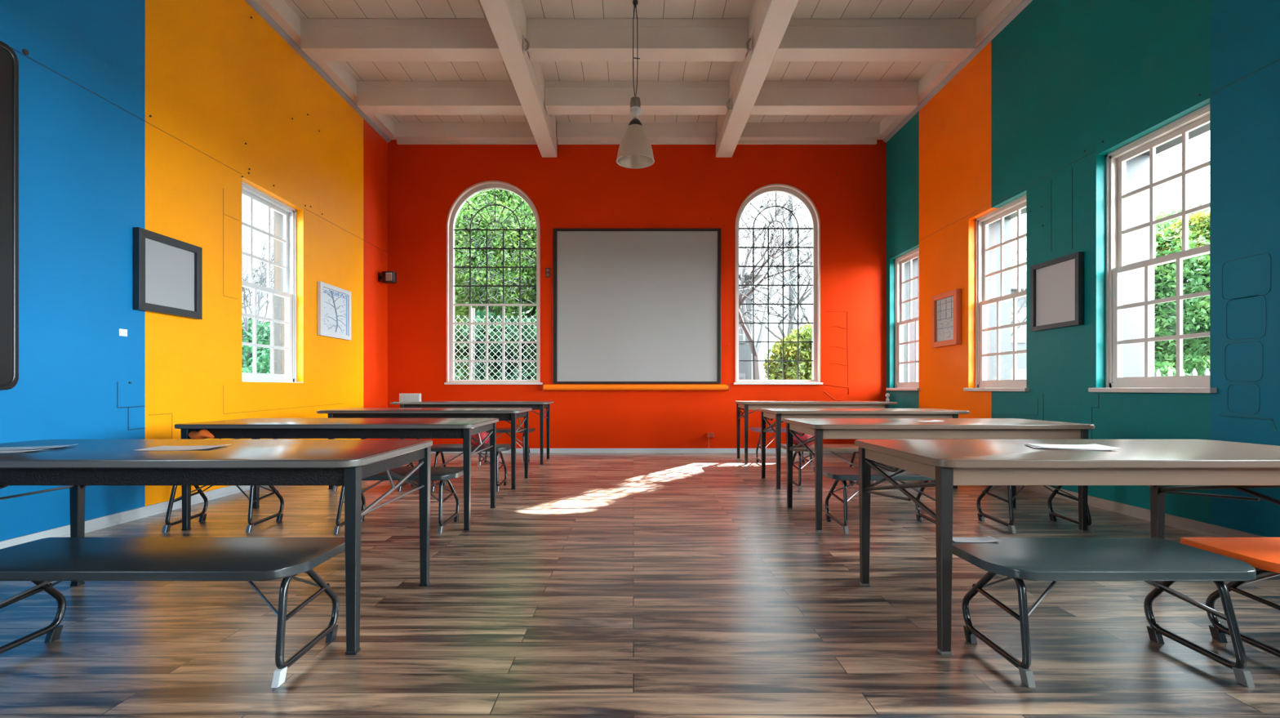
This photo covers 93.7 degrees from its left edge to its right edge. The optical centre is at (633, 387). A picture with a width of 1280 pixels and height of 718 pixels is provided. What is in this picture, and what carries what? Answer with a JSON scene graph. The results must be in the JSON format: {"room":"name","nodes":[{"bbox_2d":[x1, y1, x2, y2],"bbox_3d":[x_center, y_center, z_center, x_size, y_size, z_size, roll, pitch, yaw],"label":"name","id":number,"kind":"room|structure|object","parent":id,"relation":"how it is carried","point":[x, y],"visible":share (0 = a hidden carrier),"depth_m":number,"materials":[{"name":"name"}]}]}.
{"room":"classroom","nodes":[
{"label":"classroom","id":0,"kind":"room"},
{"bbox_2d":[0,0,387,540],"bbox_3d":[-4.180,-1.675,3.305,0.360,5.450,13.510,0,0,0],"label":"wall","id":1,"kind":"structure","parent":0,"point":[213,77],"depth_m":5.11,"materials":[{"name":"paint"}]},
{"bbox_2d":[0,40,18,389],"bbox_3d":[-3.973,-1.080,3.080,0.052,2.180,1.560,0,0,0],"label":"blackboard","id":2,"kind":"object","parent":1,"relation":"attached to","point":[9,63],"visible":1,"depth_m":3.80,"materials":[{"name":"black"}]},
{"bbox_2d":[22,48,28,54],"bbox_3d":[-3.996,-2.209,3.944,0.008,0.034,0.036,0,0,0],"label":"nail","id":3,"kind":"object","parent":1,"relation":"attached to","point":[25,51],"visible":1,"depth_m":3.94,"materials":[{"name":"black metal"}]},
{"bbox_2d":[9,46,145,430],"bbox_3d":[-4.000,-0.927,2.955,0.010,2.524,3.910,0,0,0],"label":"trim","id":4,"kind":"structure","parent":1,"relation":"attached to","point":[117,406],"depth_m":4.65,"materials":[{"name":"blue"}]},
{"bbox_2d":[118,328,127,336],"bbox_3d":[-3.995,-0.435,4.697,0.008,0.056,0.075,0,0,0],"label":"wall plate","id":5,"kind":"object","parent":1,"relation":"attached to","point":[123,332],"visible":1,"depth_m":4.69,"materials":[{"name":"white plastic"}]},
{"bbox_2d":[0,484,265,548],"bbox_3d":[-3.987,1.008,3.280,0.026,0.085,12.960,0,0,0],"label":"baseboard","id":6,"kind":"structure","parent":1,"relation":"attached to","point":[96,523],"depth_m":4.67,"materials":[{"name":"white paint"}]},
{"bbox_2d":[133,226,202,319],"bbox_3d":[-3.970,-0.958,5.140,0.051,0.655,0.700,0,0,0],"label":"picture frame","id":7,"kind":"object","parent":1,"relation":"attached to","point":[167,271],"visible":1,"depth_m":5.10,"materials":[{"name":"grey"}]},
{"bbox_2d":[145,120,363,439],"bbox_3d":[-4.000,-0.874,6.897,0.007,2.648,3.965,0,0,0],"label":"trim","id":8,"kind":"structure","parent":1,"relation":"attached to","point":[145,121],"depth_m":5.85,"materials":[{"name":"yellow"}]},
{"bbox_2d":[241,181,303,382],"bbox_3d":[-4.099,-1.113,6.700,0.202,2.095,1.140,0,0,0],"label":"window","id":9,"kind":"structure","parent":1,"relation":"in","point":[289,240],"depth_m":6.95,"materials":[{"name":"paint"}]},
{"bbox_2d":[244,0,395,142],"bbox_3d":[-3.915,-4.144,3.280,0.170,0.209,12.960,0,0,0],"label":"trim","id":10,"kind":"structure","parent":1,"relation":"attached to","point":[279,11],"depth_m":7.58,"materials":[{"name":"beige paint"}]},
{"bbox_2d":[317,280,351,340],"bbox_3d":[-3.973,-1.010,7.990,0.046,0.680,0.820,0,0,0],"label":"picture frame","id":11,"kind":"object","parent":1,"relation":"attached to","point":[334,303],"visible":1,"depth_m":7.95,"materials":[{"name":"white"}]},
{"bbox_2d":[364,240,387,263],"bbox_3d":[-4.000,-2.087,9.325,0.010,0.234,0.850,0,0,0],"label":"trim","id":12,"kind":"structure","parent":1,"relation":"attached to","point":[364,240],"depth_m":9.52,"materials":[{"name":"brown paint"}]},
{"bbox_2d":[377,271,396,283],"bbox_3d":[-3.870,-1.740,9.423,0.260,0.180,0.154,0,0,0],"label":"wall speaker","id":13,"kind":"object","parent":1,"relation":"attached to","point":[388,277],"visible":1,"depth_m":9.36,"materials":[{"name":"black plastic"}]},
{"bbox_2d":[387,139,886,448],"bbox_3d":[0.135,-1.675,9.880,8.990,5.450,0.240,0,0,0],"label":"wall","id":14,"kind":"structure","parent":0,"point":[686,186],"depth_m":9.76,"materials":[{"name":"paint"}]},
{"bbox_2d":[444,180,542,384],"bbox_3d":[-2.275,-1.716,9.840,1.590,3.312,0.220,0,0,0],"label":"window","id":15,"kind":"structure","parent":14,"relation":"in","point":[476,188],"depth_m":9.88,"materials":[{"name":"paint"}]},
{"bbox_2d":[545,267,550,277],"bbox_3d":[-1.393,-1.880,9.745,0.075,0.160,0.030,0,0,0],"label":"light switch","id":16,"kind":"object","parent":14,"relation":"attached to","point":[547,269],"visible":1,"depth_m":9.74,"materials":[{"name":"brown"}]},
{"bbox_2d":[542,383,728,390],"bbox_3d":[0.040,-0.015,9.704,3.004,0.106,0.109,0,0,0],"label":"wall ledge","id":17,"kind":"object","parent":14,"relation":"attached to","point":[545,387],"visible":1,"depth_m":9.66,"materials":[{"name":"orange paint"}]},
{"bbox_2d":[552,228,720,383],"bbox_3d":[0.057,-1.333,9.739,2.723,2.515,0.041,0,0,0],"label":"projection screen","id":18,"kind":"object","parent":14,"relation":"attached to","point":[630,305],"visible":1,"depth_m":9.74,"materials":[{"name":"grey"}]},
{"bbox_2d":[393,122,879,144],"bbox_3d":[0.055,-4.104,9.672,7.770,0.289,0.174,0,0,0],"label":"ceiling beam","id":19,"kind":"structure","parent":14,"relation":"attached to","point":[405,133],"depth_m":9.60,"materials":[{"name":"beige paint"}]},
{"bbox_2d":[431,448,853,453],"bbox_3d":[0.055,1.012,9.747,8.074,0.075,0.026,0,0,0],"label":"baseboard","id":20,"kind":"structure","parent":14,"relation":"attached to","point":[517,450],"depth_m":9.74,"materials":[{"name":"white paint"}]},
{"bbox_2d":[706,432,714,448],"bbox_3d":[1.250,0.845,9.735,0.120,0.250,0.050,0,0,0],"label":"wall outlet","id":21,"kind":"object","parent":14,"relation":"attached to","point":[708,434],"visible":1,"depth_m":9.71,"materials":[{"name":"brown paint"}]},
{"bbox_2d":[733,183,822,384],"bbox_3d":[2.350,-1.691,9.840,1.450,3.262,0.220,0,0,0],"label":"window","id":22,"kind":"structure","parent":14,"relation":"in","point":[797,193],"depth_m":9.88,"materials":[{"name":"paint"}]},
{"bbox_2d":[822,311,853,400],"bbox_3d":[3.325,-0.519,9.760,0.552,1.472,0.020,0,0,0],"label":"trim","id":23,"kind":"structure","parent":14,"relation":"attached to","point":[827,311],"depth_m":9.76,"materials":[{"name":"paint"}]},
{"bbox_2d":[284,0,992,124],"bbox_3d":[0.155,-4.310,3.280,8.910,0.120,13.360,0,0,0],"label":"ceiling","id":24,"kind":"structure","parent":0,"point":[304,9],"depth_m":7.83,"materials":[{"name":"white wood"}]},
{"bbox_2d":[300,18,503,61],"bbox_3d":[-2.667,-4.077,7.037,2.327,0.344,0.286,0,0,0],"label":"ceiling beam","id":25,"kind":"structure","parent":24,"relation":"attached to","point":[321,39],"depth_m":6.90,"materials":[{"name":"beige paint"}]},
{"bbox_2d":[356,80,524,115],"bbox_3d":[-2.667,-4.077,8.437,2.327,0.344,0.286,0,0,0],"label":"ceiling beam","id":26,"kind":"structure","parent":24,"relation":"attached to","point":[373,97],"depth_m":8.30,"materials":[{"name":"beige paint"}]},
{"bbox_2d":[480,0,557,157],"bbox_3d":[-1.365,-4.000,3.280,0.274,0.500,12.959,0,0,0],"label":"ceiling beam","id":27,"kind":"structure","parent":24,"relation":"attached to","point":[507,19],"depth_m":7.12,"materials":[{"name":"beige paint"}]},
{"bbox_2d":[523,35,529,53],"bbox_3d":[-1.192,-3.849,6.719,0.068,0.182,0.062,0,0,0],"label":"bracket","id":28,"kind":"object","parent":27,"relation":"attached to","point":[525,39],"visible":1,"depth_m":6.69,"materials":[{"name":"white metal"}]},
{"bbox_2d":[616,0,654,168],"bbox_3d":[0.020,-3.370,6.600,0.422,1.759,0.422,0,0,0],"label":"pendant lamp","id":29,"kind":"object","parent":24,"relation":"hanging from","point":[635,149],"visible":1,"depth_m":6.54,"materials":[{"name":"grey metal"}]},
{"bbox_2d":[544,80,728,115],"bbox_3d":[0.048,-4.077,8.437,2.549,0.344,0.286,0,0,0],"label":"ceiling beam","id":30,"kind":"structure","parent":24,"relation":"attached to","point":[561,97],"depth_m":8.30,"materials":[{"name":"beige paint"}]},
{"bbox_2d":[526,18,748,61],"bbox_3d":[0.048,-4.077,7.037,2.549,0.344,0.286,0,0,0],"label":"ceiling beam","id":31,"kind":"structure","parent":24,"relation":"attached to","point":[549,39],"depth_m":6.90,"materials":[{"name":"beige paint"}]},
{"bbox_2d":[715,0,798,157],"bbox_3d":[1.468,-4.000,3.280,0.289,0.500,12.959,0,0,0],"label":"ceiling beam","id":32,"kind":"structure","parent":24,"relation":"attached to","point":[769,20],"depth_m":7.12,"materials":[{"name":"beige paint"}]},
{"bbox_2d":[726,95,731,111],"bbox_3d":[1.287,-3.849,8.119,0.068,0.182,0.062,0,0,0],"label":"bracket","id":33,"kind":"object","parent":32,"relation":"attached to","point":[730,99],"visible":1,"depth_m":8.09,"materials":[{"name":"white metal"}]},
{"bbox_2d":[745,35,751,53],"bbox_3d":[1.287,-3.849,6.719,0.068,0.182,0.062,0,0,0],"label":"bracket","id":34,"kind":"object","parent":32,"relation":"attached to","point":[750,38],"visible":1,"depth_m":6.69,"materials":[{"name":"grey metal"}]},
{"bbox_2d":[750,80,918,115],"bbox_3d":[2.776,-4.077,8.437,2.327,0.344,0.286,0,0,0],"label":"ceiling beam","id":35,"kind":"structure","parent":24,"relation":"attached to","point":[774,97],"depth_m":8.30,"materials":[{"name":"beige paint"}]},
{"bbox_2d":[773,18,976,61],"bbox_3d":[2.776,-4.077,7.037,2.327,0.344,0.286,0,0,0],"label":"ceiling beam","id":36,"kind":"structure","parent":24,"relation":"attached to","point":[803,39],"depth_m":6.90,"materials":[{"name":"beige paint"}]},
{"bbox_2d":[0,453,1279,717],"bbox_3d":[0.055,1.125,3.280,9.310,0.150,13.560,0,0,0],"label":"floor","id":37,"kind":"structure","parent":0,"point":[598,584],"depth_m":2.75,"materials":[{"name":"brown wood"}]},
{"bbox_2d":[0,537,345,687],"bbox_3d":[-1.860,0.845,2.340,1.320,0.410,0.480,0,0,0],"label":"bench","id":38,"kind":"object","parent":37,"relation":"on","point":[42,562],"visible":0.93,"depth_m":2.27,"materials":[{"name":"black laminate"}]},
{"bbox_2d":[0,439,432,654],"bbox_3d":[-2.140,0.664,2.805,2.123,0.772,0.953,0,0,0],"label":"folding table","id":39,"kind":"object","parent":37,"relation":"on","point":[345,462],"visible":1,"depth_m":2.38,"materials":[{"name":"laminate"}]},
{"bbox_2d":[0,448,47,452],"bbox_3d":[-2.720,0.273,2.620,0.220,0.007,0.100,0,0,-12],"label":"paper sheet","id":40,"kind":"object","parent":39,"relation":"on","point":[11,451],"visible":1,"depth_m":2.63,"materials":[{"name":"white paper"}]},
{"bbox_2d":[0,444,75,449],"bbox_3d":[-2.860,0.273,2.760,0.420,0.007,0.160,0,0,-20],"label":"paper sheet","id":41,"kind":"object","parent":39,"relation":"on","point":[55,446],"visible":1,"depth_m":2.77,"materials":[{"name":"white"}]},
{"bbox_2d":[136,444,228,450],"bbox_3d":[-2.080,0.273,2.780,0.300,0.007,0.210,0,0,-8],"label":"paper sheet","id":42,"kind":"object","parent":39,"relation":"on","point":[159,447],"visible":1,"depth_m":2.77,"materials":[{"name":"white paper"}]},
{"bbox_2d":[161,484,284,532],"bbox_3d":[-3.120,0.840,4.600,0.800,0.420,0.480,0,0,0],"label":"bench","id":43,"kind":"object","parent":37,"relation":"on","point":[202,514],"visible":0.53,"depth_m":4.50,"materials":[{"name":"black metal"}]},
{"bbox_2d":[174,417,498,529],"bbox_3d":[-2.295,0.657,4.875,2.213,0.785,0.953,0,0,0],"label":"folding table","id":44,"kind":"object","parent":37,"relation":"on","point":[246,428],"visible":0.92,"depth_m":4.44,"materials":[{"name":"laminate"}]},
{"bbox_2d":[187,428,213,439],"bbox_3d":[-3.099,0.342,4.460,0.401,0.090,0.140,0,0,0],"label":"pouch","id":45,"kind":"object","parent":44,"relation":"on","point":[204,433],"visible":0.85,"depth_m":4.41,"materials":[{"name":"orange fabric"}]},
{"bbox_2d":[332,462,414,491],"bbox_3d":[-2.725,0.830,6.340,0.850,0.440,0.480,0,0,0],"label":"bench","id":46,"kind":"object","parent":37,"relation":"on","point":[335,487],"visible":0.13,"depth_m":6.16,"materials":[{"name":"black metal"}]},
{"bbox_2d":[333,466,463,533],"bbox_3d":[-1.780,0.840,4.570,0.940,0.420,0.500,0,0,0],"label":"bench","id":47,"kind":"object","parent":37,"relation":"on","point":[442,473],"visible":0.6,"depth_m":4.43,"materials":[{"name":"black metal"}]},
{"bbox_2d":[316,407,532,488],"bbox_3d":[-2.245,0.640,6.640,2.113,0.820,0.883,0,0,0],"label":"folding table","id":48,"kind":"object","parent":37,"relation":"on","point":[506,414],"visible":0.78,"depth_m":6.24,"materials":[{"name":"metal"}]},
{"bbox_2d":[431,443,511,491],"bbox_3d":[-1.725,0.830,6.340,0.850,0.440,0.480,0,0,0],"label":"bench","id":49,"kind":"object","parent":37,"relation":"on","point":[438,448],"visible":0.63,"depth_m":6.21,"materials":[{"name":"black metal"}]},
{"bbox_2d":[471,431,489,445],"bbox_3d":[-1.615,0.490,6.321,0.231,0.238,0.141,0,0,0],"label":"cloth bag","id":50,"kind":"object","parent":49,"relation":"on","point":[483,434],"visible":0.41,"depth_m":6.27,"materials":[{"name":"red fabric"}]},
{"bbox_2d":[390,400,553,463],"bbox_3d":[-2.280,0.620,8.625,2.183,0.860,0.753,0,0,0],"label":"folding table","id":51,"kind":"object","parent":37,"relation":"on","point":[535,405],"visible":0.7,"depth_m":8.29,"materials":[{"name":"metal"}]},
{"bbox_2d":[399,393,421,401],"bbox_3d":[-3.196,0.133,8.592,0.287,0.115,0.095,0,0,0],"label":"storage box","id":52,"kind":"object","parent":51,"relation":"on","point":[402,397],"visible":1,"depth_m":8.55,"materials":[{"name":"grey plastic"}]},
{"bbox_2d":[478,427,535,465],"bbox_3d":[-1.800,0.810,8.375,0.800,0.480,0.450,0,0,0],"label":"bench","id":53,"kind":"object","parent":37,"relation":"on","point":[507,430],"visible":0.52,"depth_m":8.23,"materials":[{"name":"black metal"}]},
{"bbox_2d":[749,426,813,466],"bbox_3d":[2.080,0.805,8.350,0.840,0.490,0.500,0,0,0],"label":"bench","id":54,"kind":"object","parent":37,"relation":"on","point":[753,428],"visible":0.45,"depth_m":8.37,"materials":[{"name":"metal"}]},
{"bbox_2d":[734,392,897,463],"bbox_3d":[2.580,0.559,8.625,2.143,0.981,0.753,0,0,0],"label":"folding table","id":55,"kind":"object","parent":37,"relation":"on","point":[746,405],"depth_m":8.29,"materials":[{"name":"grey laminate"}]},
{"bbox_2d":[781,443,858,491],"bbox_3d":[2.025,0.830,6.340,0.850,0.440,0.480,0,0,0],"label":"bench","id":56,"kind":"object","parent":37,"relation":"on","point":[832,447],"visible":0.44,"depth_m":6.21,"materials":[{"name":"black metal"}]},
{"bbox_2d":[792,431,814,446],"bbox_3d":[1.788,0.502,6.302,0.250,0.213,0.156,0,0,15],"label":"cloth bag","id":57,"kind":"object","parent":56,"relation":"on","point":[806,436],"visible":0.38,"depth_m":6.25,"materials":[{"name":"red fabric"}]},
{"bbox_2d":[758,408,969,488],"bbox_3d":[2.480,0.642,6.625,2.043,0.815,0.853,0,0,0],"label":"folding table","id":58,"kind":"object","parent":37,"relation":"on","point":[779,414],"visible":0.79,"depth_m":6.24,"materials":[{"name":"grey laminate"}]},
{"bbox_2d":[813,466,935,533],"bbox_3d":[1.895,0.840,4.570,0.910,0.420,0.500,0,0,0],"label":"bench","id":59,"kind":"object","parent":37,"relation":"on","point":[842,473],"visible":0.66,"depth_m":4.47,"materials":[{"name":"metal"}]},
{"bbox_2d":[783,417,1094,531],"bbox_3d":[2.345,0.657,4.825,2.073,0.785,0.953,0,0,0],"label":"folding table","id":60,"kind":"object","parent":37,"relation":"on","point":[821,428],"visible":0.93,"depth_m":4.39,"materials":[{"name":"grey laminate"}]},
{"bbox_2d":[976,484,1094,533],"bbox_3d":[3.040,0.840,4.590,0.760,0.420,0.500,0,0,0],"label":"bench","id":61,"kind":"object","parent":37,"relation":"on","point":[1052,514],"visible":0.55,"depth_m":4.55,"materials":[{"name":"metal"}]},
{"bbox_2d":[854,439,1279,654],"bbox_3d":[2.155,0.664,2.805,1.933,0.772,0.953,0,0,0],"label":"folding table","id":62,"kind":"object","parent":37,"relation":"on","point":[1156,464],"visible":0.95,"depth_m":2.43,"materials":[{"name":"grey laminate"}]},
{"bbox_2d":[1023,443,1120,449],"bbox_3d":[2.027,0.271,2.798,0.336,0.011,0.241,0,0,16],"label":"paper stack","id":63,"kind":"object","parent":62,"relation":"on","point":[1072,446],"visible":1,"depth_m":2.77,"materials":[{"name":"white paper"}]},
{"bbox_2d":[952,537,1256,687],"bbox_3d":[1.780,0.845,2.335,0.960,0.410,0.470,0,0,0],"label":"bench","id":64,"kind":"object","parent":37,"relation":"on","point":[1148,560],"visible":0.94,"depth_m":2.24,"materials":[{"name":"laminate"}]},
{"bbox_2d":[952,535,999,542],"bbox_3d":[1.430,0.635,2.530,0.190,0.007,0.080,0,0,0],"label":"paper sheet","id":65,"kind":"object","parent":64,"relation":"on","point":[981,539],"visible":0.92,"depth_m":2.52,"materials":[{"name":"white paper"}]},
{"bbox_2d":[1180,537,1279,657],"bbox_3d":[2.820,0.845,2.340,0.960,0.410,0.480,0,0,0],"label":"bench","id":66,"kind":"object","parent":37,"relation":"on","point":[1263,553],"visible":0.86,"depth_m":2.43,"materials":[{"name":"orange laminate"}]},
{"bbox_2d":[886,0,1279,537],"bbox_3d":[4.370,-1.675,3.305,0.520,5.450,13.510,0,0,0],"label":"wall","id":67,"kind":"structure","parent":0,"point":[1063,78],"depth_m":5.37,"materials":[{"name":"paint"}]},
{"bbox_2d":[885,247,920,390],"bbox_3d":[4.185,-1.018,9.120,0.250,2.105,1.060,0,0,0],"label":"window","id":68,"kind":"structure","parent":67,"relation":"in","point":[900,322],"depth_m":9.49,"materials":[{"name":"beige paint"}]},
{"bbox_2d":[931,288,961,347],"bbox_3d":[4.073,-0.897,7.820,0.066,0.695,0.620,0,0,0],"label":"picture frame","id":69,"kind":"object","parent":67,"relation":"attached to","point":[946,307],"visible":1,"depth_m":7.79,"materials":[{"name":"orange paint"}]},
{"bbox_2d":[919,203,991,240],"bbox_3d":[4.110,-2.120,7.765,0.008,0.007,1.730,0,0,0],"label":"trim","id":70,"kind":"structure","parent":67,"relation":"attached to","point":[990,203],"depth_m":7.61,"materials":[{"name":"orange"}]},
{"bbox_2d":[878,0,1032,142],"bbox_3d":[4.025,-4.144,3.280,0.170,0.209,12.960,0,0,0],"label":"trim","id":71,"kind":"structure","parent":67,"relation":"attached to","point":[997,11],"depth_m":7.55,"materials":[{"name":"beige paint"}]},
{"bbox_2d":[963,194,1029,391],"bbox_3d":[4.185,-1.018,6.808,0.250,2.105,1.165,0,0,0],"label":"window","id":72,"kind":"structure","parent":67,"relation":"in","point":[982,223],"depth_m":7.03,"materials":[{"name":"beige paint"}]},
{"bbox_2d":[1030,251,1084,331],"bbox_3d":[4.080,-0.912,5.800,0.051,0.665,0.660,0,0,0],"label":"picture frame","id":73,"kind":"object","parent":67,"relation":"attached to","point":[1056,285],"visible":1,"depth_m":5.77,"materials":[{"name":"grey"}]},
{"bbox_2d":[991,58,1279,439],"bbox_3d":[4.110,-0.682,3.690,0.008,2.864,6.380,0,0,0],"label":"trim","id":74,"kind":"structure","parent":67,"relation":"attached to","point":[1279,59],"depth_m":5.62,"materials":[{"name":"teal"}]},
{"bbox_2d":[1016,484,1266,537],"bbox_3d":[4.097,1.008,3.280,0.026,0.085,12.960,0,0,0],"label":"baseboard","id":75,"kind":"structure","parent":67,"relation":"attached to","point":[1188,524],"depth_m":4.77,"materials":[{"name":"beige paint"}]},
{"bbox_2d":[1088,103,1217,392],"bbox_3d":[4.185,-1.018,4.793,0.250,2.105,1.133,0,0,0],"label":"window","id":76,"kind":"structure","parent":67,"relation":"in","point":[1116,195],"depth_m":4.94,"materials":[{"name":"beige paint"}]},
{"bbox_2d":[1219,252,1276,430],"bbox_3d":[4.110,-0.306,4.017,0.016,1.155,0.367,0,0,0],"label":"trim","id":77,"kind":"structure","parent":67,"relation":"attached to","point":[1261,295],"depth_m":4.04,"materials":[{"name":"teal paint"}]},
{"label":"outside","id":78,"kind":"structure","parent":0,"visible":0},
{"bbox_3d":[0.000,1.400,10.000,120.000,0.300,140.000,0,0,0],"label":"ground","id":79,"kind":"structure","parent":78,"visible":0},
{"bbox_2d":[241,318,270,373],"bbox_3d":[-7.040,-0.035,12.485,3.924,3.145,6.305,0,0,-41],"label":"hedge","id":80,"kind":"object","parent":79,"relation":"on","point":[263,335],"visible":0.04,"depth_m":11.02,"materials":[{"name":"green plant"}]},
{"bbox_2d":[241,221,273,368],"bbox_3d":[-8.223,-1.256,11.403,3.932,5.046,3.684,0,0,29],"label":"bare tree","id":81,"kind":"object","parent":79,"relation":"on","point":[246,320],"visible":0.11,"depth_m":11.34,"materials":[{"name":"black plant"}]},
{"bbox_2d":[241,208,273,328],"bbox_3d":[-9.287,-1.896,14.320,5.886,6.300,3.500,0,0,25],"label":"bare tree","id":82,"kind":"object","parent":79,"relation":"on","point":[256,271],"visible":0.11,"depth_m":14.00,"materials":[{"name":"black plant"}]},
{"bbox_2d":[454,189,536,327],"bbox_3d":[-3.430,-2.815,13.986,6.176,8.135,3.501,0,0,8],"label":"leafy tree","id":83,"kind":"object","parent":79,"relation":"on","point":[524,206],"visible":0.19,"depth_m":13.15,"materials":[{"name":"green plant"}]},
{"bbox_2d":[454,308,536,379],"bbox_3d":[-3.076,0.112,12.986,5.884,3.658,1.769,0,0,0],"label":"lattice fence","id":84,"kind":"object","parent":79,"relation":"on","point":[482,336],"visible":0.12,"depth_m":12.56,"materials":[{"name":"green plant"}]},
{"bbox_2d":[454,307,536,379],"bbox_3d":[-3.300,-0.148,11.626,3.407,2.804,0.069,0,0,0],"label":"lattice fence","id":85,"kind":"object","parent":79,"relation":"on","point":[473,320],"visible":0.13,"depth_m":11.60,"materials":[{"name":"grey wood"}]},
{"bbox_2d":[454,220,536,330],"bbox_3d":[-3.085,-3.013,16.547,7.406,8.532,2.527,0,0,2],"label":"leafy tree","id":86,"kind":"object","parent":79,"relation":"on","point":[533,295],"visible":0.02,"depth_m":15.78,"materials":[{"name":"green plant"}]},
{"bbox_2d":[738,262,764,379],"bbox_3d":[2.175,-1.462,21.000,3.350,5.425,6.600,0,0,0],"label":"house","id":87,"kind":"structure","parent":79,"relation":"on","point":[744,350],"depth_m":18.00,"materials":[{"name":"paint"}]},
{"bbox_2d":[738,192,812,379],"bbox_3d":[3.211,-1.992,12.935,5.662,6.534,6.027,0,0,17],"label":"bare tree","id":88,"kind":"object","parent":79,"relation":"on","point":[746,327],"visible":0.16,"depth_m":12.73,"materials":[{"name":"black plant"}]},
{"bbox_2d":[738,213,812,339],"bbox_3d":[4.249,-2.052,16.808,5.800,6.632,5.794,0,0,15],"label":"bare tree","id":89,"kind":"object","parent":79,"relation":"on","point":[806,271],"visible":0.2,"depth_m":16.93,"materials":[{"name":"black plant"}]},
{"bbox_2d":[762,320,812,379],"bbox_3d":[4.459,-0.237,14.173,2.948,2.990,1.467,0,0,-11],"label":"bush","id":90,"kind":"object","parent":79,"relation":"on","point":[790,348],"visible":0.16,"depth_m":13.65,"materials":[{"name":"green plant"}]},
{"bbox_2d":[788,195,795,364],"bbox_3d":[4.870,-5.478,18.745,4.599,13.458,4.732,0,0,-26],"label":"tree","id":91,"kind":"object","parent":79,"relation":"on","point":[792,326],"visible":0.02,"depth_m":18.63,"materials":[{"name":"green plant"}]},
{"bbox_2d":[1010,265,1026,379],"bbox_3d":[14.700,-1.740,22.750,5.200,5.980,5.100,0,0,0],"label":"house","id":92,"kind":"structure","parent":79,"relation":"on","point":[1021,331],"depth_m":20.46,"materials":[{"name":"paint"}]},
{"bbox_2d":[1010,231,1026,336],"bbox_3d":[8.593,-1.421,14.090,2.672,5.347,3.156,0,0,-44],"label":"bare tree","id":93,"kind":"object","parent":79,"relation":"on","point":[1024,301],"visible":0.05,"depth_m":13.83,"materials":[{"name":"black plant"}]},
{"bbox_2d":[1155,203,1209,370],"bbox_3d":[12.937,-1.573,12.752,6.052,5.654,5.818,0,0,24],"label":"leafy tree","id":94,"kind":"object","parent":79,"relation":"on","point":[1196,310],"visible":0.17,"depth_m":11.45,"materials":[{"name":"green plant"}]},
{"bbox_2d":[1155,210,1209,358],"bbox_3d":[11.053,-1.172,12.351,2.224,4.852,1.798,0,0,0],"label":"leafy tree","id":95,"kind":"object","parent":79,"relation":"on","point":[1196,219],"visible":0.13,"depth_m":12.05,"materials":[{"name":"green plant"}]},
{"bbox_2d":[1155,347,1209,376],"bbox_3d":[9.291,0.201,11.451,4.176,2.019,3.549,0,0,39],"label":"bush","id":96,"kind":"object","parent":79,"relation":"on","point":[1164,365],"visible":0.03,"depth_m":10.97,"materials":[{"name":"green plant"}]},
{"bbox_2d":[1155,367,1209,376],"bbox_3d":[8.602,0.470,9.302,0.074,1.560,3.038,0,0,-42],"label":"picket fence","id":97,"kind":"object","parent":79,"relation":"on","point":[1194,372],"visible":0.16,"depth_m":9.34,"materials":[{"name":"grey wood"}]},
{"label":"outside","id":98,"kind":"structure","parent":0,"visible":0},
{"bbox_2d":[1155,184,1209,194],"bbox_3d":[14.400,-5.178,14.600,0.024,0.369,15.275,0,0,-45],"label":"power line","id":99,"kind":"object","parent":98,"point":[1207,184],"visible":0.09,"depth_m":15.17,"materials":[{"name":"grey"}]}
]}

